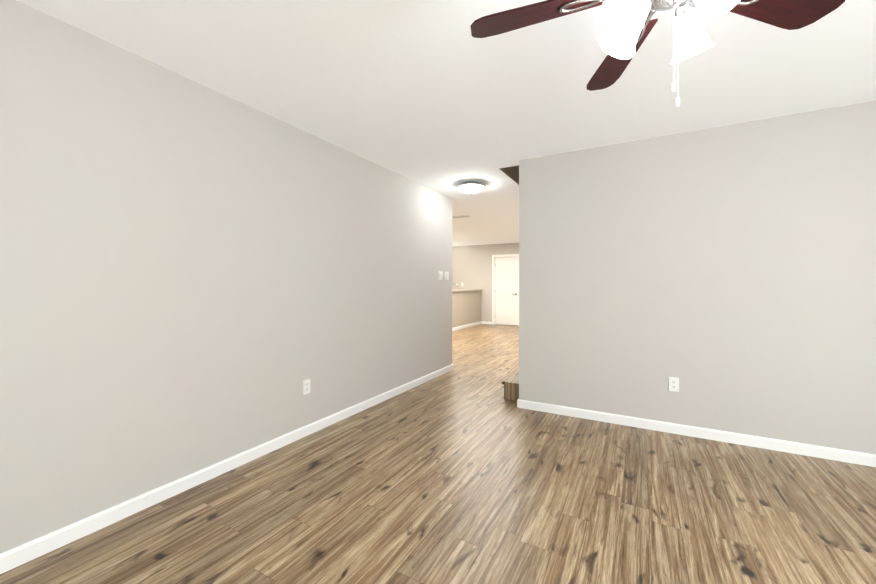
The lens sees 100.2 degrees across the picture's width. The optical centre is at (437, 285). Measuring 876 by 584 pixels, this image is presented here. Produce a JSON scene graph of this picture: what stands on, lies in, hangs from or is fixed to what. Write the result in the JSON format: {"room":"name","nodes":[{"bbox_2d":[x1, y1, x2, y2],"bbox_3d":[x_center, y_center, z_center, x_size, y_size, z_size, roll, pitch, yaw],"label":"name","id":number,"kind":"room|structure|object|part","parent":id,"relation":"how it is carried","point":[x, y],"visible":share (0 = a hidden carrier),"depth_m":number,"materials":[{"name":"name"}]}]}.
{"room":"empty living room","nodes":[
{"label":"empty living room","id":0,"kind":"room"},
{"bbox_2d":[0,0,451,553],"bbox_3d":[-1.352,-0.013,2.577,0.150,2.440,6.130,0,0,29],"label":"wall","id":1,"kind":"structure","parent":0,"point":[194,276],"depth_m":2.09,"materials":[{"name":"paint"}]},
{"bbox_2d":[0,364,452,573],"bbox_3d":[-1.244,1.167,2.605,0.014,0.080,5.980,0,0,29],"label":"baseboard","id":2,"kind":"structure","parent":1,"relation":"attached to","point":[15,557],"depth_m":2.08,"materials":[{"name":"white wood"}]},
{"bbox_2d":[303,379,309,394],"bbox_3d":[-1.056,0.817,2.947,0.008,0.115,0.070,0,0,29],"label":"outlet","id":3,"kind":"object","parent":1,"relation":"attached to","point":[306,386],"visible":1,"depth_m":2.94,"materials":[{"name":"white plastic"}]},
{"bbox_2d":[438,271,442,279],"bbox_3d":[0.037,-0.133,4.905,0.011,0.115,0.116,0,0,29],"label":"light switch","id":4,"kind":"object","parent":1,"relation":"attached to","point":[440,275],"visible":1,"depth_m":4.89,"materials":[{"name":"white plastic"}]},
{"bbox_2d":[445,272,448,279],"bbox_3d":[0.124,-0.133,5.063,0.011,0.115,0.116,0,0,29],"label":"light switch","id":5,"kind":"object","parent":1,"relation":"attached to","point":[446,275],"visible":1,"depth_m":5.06,"materials":[{"name":"white plastic"}]},
{"bbox_2d":[0,324,875,583],"bbox_3d":[0.401,1.262,5.049,10.050,0.120,12.450,0,0,29],"label":"floor","id":6,"kind":"structure","parent":0,"point":[464,471],"depth_m":1.97,"materials":[{"name":"brown wood"}]},
{"bbox_2d":[501,370,518,400],"bbox_3d":[2.398,-0.010,3.445,3.446,2.431,0.925,0,0,29],"label":"stairs","id":7,"kind":"structure","parent":6,"relation":"on","point":[511,387],"depth_m":3.85,"materials":[{"name":"brown wood"}]},
{"bbox_2d":[17,0,875,246],"bbox_3d":[0.401,-1.288,5.043,10.050,0.100,12.450,0,0,29],"label":"ceiling","id":8,"kind":"structure","parent":0,"point":[435,95],"depth_m":2.13,"materials":[{"name":"paint"}]},
{"bbox_2d":[452,214,471,217],"bbox_3d":[0.412,-1.235,6.554,0.340,0.013,0.160,0,0,29],"label":"ceiling vent","id":9,"kind":"object","parent":8,"relation":"in","point":[461,216],"visible":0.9,"depth_m":6.53,"materials":[{"name":"white metal"}]},
{"bbox_2d":[458,182,483,194],"bbox_3d":[0.403,-1.169,4.441,0.319,0.136,0.319,0,0,29],"label":"light","id":10,"kind":"object","parent":8,"relation":"attached to","point":[470,188],"visible":1,"depth_m":4.35,"materials":[{"name":"white glass"}]},
{"bbox_2d":[471,0,844,106],"bbox_3d":[0.672,-0.888,1.106,1.208,0.683,1.225,0,0,29],"label":"ceiling fan","id":11,"kind":"object","parent":8,"relation":"hanging from","point":[622,38],"visible":1,"depth_m":1.21,"materials":[{"name":"brown wood"}]},
{"bbox_3d":[0.322,-0.929,1.258,0.446,0.007,0.144,0,12,22],"label":"blade","id":12,"kind":"part","parent":11,"relation":"part of","materials":[{"name":"brown wood"}]},
{"bbox_3d":[0.742,-0.930,1.519,0.144,0.007,0.446,-12,-1,4],"label":"blade","id":13,"kind":"part","parent":11,"relation":"part of","materials":[{"name":"brown wood"}]},
{"bbox_3d":[0.581,-0.802,1.148,0.143,0.156,0.125,0,0,29],"label":"lamp shade","id":14,"kind":"part","parent":11,"relation":"part of","materials":[{"name":"white glass"}]},
{"bbox_3d":[0.642,-0.872,1.125,0.080,0.053,0.054,0,0,29],"label":"arm","id":15,"kind":"part","parent":11,"relation":"part of"},
{"bbox_3d":[0.773,-0.872,1.143,0.055,0.053,0.079,0,0,29],"label":"arm","id":16,"kind":"part","parent":11,"relation":"part of"},
{"bbox_3d":[0.826,-0.802,1.185,0.123,0.156,0.141,0,0,29],"label":"lamp shade","id":17,"kind":"part","parent":11,"relation":"part of","materials":[{"name":"white glass"}]},
{"bbox_3d":[0.738,-0.802,0.956,0.126,0.156,0.134,0,0,29],"label":"lamp shade","id":18,"kind":"part","parent":11,"relation":"part of","materials":[{"name":"white glass"}]},
{"label":"blade","id":19,"kind":"part","parent":11,"relation":"part of","materials":[{"name":"brown wood"}]},
{"bbox_2d":[452,291,480,327],"bbox_3d":[0.508,0.676,9.938,0.120,1.030,3.200,0,0,29],"label":"wall","id":20,"kind":"structure","parent":0,"point":[466,307],"depth_m":10.29,"materials":[{"name":"paint"}]},
{"bbox_2d":[452,321,481,330],"bbox_3d":[0.567,1.151,9.907,0.014,0.080,3.200,0,0,29],"label":"baseboard","id":21,"kind":"structure","parent":20,"relation":"attached to","point":[465,326],"depth_m":10.32,"materials":[{"name":"white wood"}]},
{"bbox_2d":[452,289,482,291],"bbox_3d":[0.444,0.141,9.956,0.350,0.040,3.230,0,0,29],"label":"half wall cap","id":22,"kind":"object","parent":20,"relation":"on","point":[467,290],"visible":0.57,"depth_m":10.69,"materials":[{"name":"beige wood"}]},
{"bbox_2d":[452,243,518,321],"bbox_3d":[1.777,-0.032,11.147,5.920,2.440,0.150,0,0,29],"label":"wall","id":23,"kind":"structure","parent":0,"point":[471,266],"depth_m":11.33,"materials":[{"name":"paint"}]},
{"bbox_2d":[492,254,518,325],"bbox_3d":[2.070,0.133,10.974,0.880,2.110,0.168,0,0,29],"label":"door frame","id":24,"kind":"structure","parent":23,"relation":"attached to","point":[493,281],"depth_m":11.09,"materials":[{"name":"white wood"}]},
{"bbox_2d":[495,257,517,324],"bbox_3d":[2.043,0.170,10.926,0.708,2.012,0.089,0,0,29],"label":"door","id":25,"kind":"structure","parent":23,"relation":"in","point":[506,290],"depth_m":10.93,"materials":[{"name":"white wood"}]},
{"bbox_2d":[499,165,518,184],"bbox_3d":[2.705,-1.344,3.303,4.330,5.100,1.190,0,0,29],"label":"wall","id":26,"kind":"structure","parent":0,"point":[512,172],"depth_m":4.24,"materials":[{"name":"paint"}]},
{"bbox_2d":[519,100,875,454],"bbox_3d":[2.510,-0.013,2.750,3.830,2.440,0.150,0,0,29],"label":"wall","id":27,"kind":"structure","parent":0,"point":[726,275],"depth_m":2.86,"materials":[{"name":"paint"}]},
{"bbox_2d":[669,377,678,391],"bbox_3d":[1.926,0.807,2.987,0.070,0.115,0.008,0,0,29],"label":"outlet","id":28,"kind":"object","parent":27,"relation":"attached to","point":[673,383],"visible":1,"depth_m":2.98,"materials":[{"name":"white plastic"}]},
{"bbox_2d":[519,399,875,466],"bbox_3d":[2.405,1.167,2.718,3.680,0.080,0.014,0,0,29],"label":"baseboard","id":29,"kind":"structure","parent":27,"relation":"attached to","point":[853,457],"depth_m":2.85,"materials":[{"name":"white wood"}]}
]}

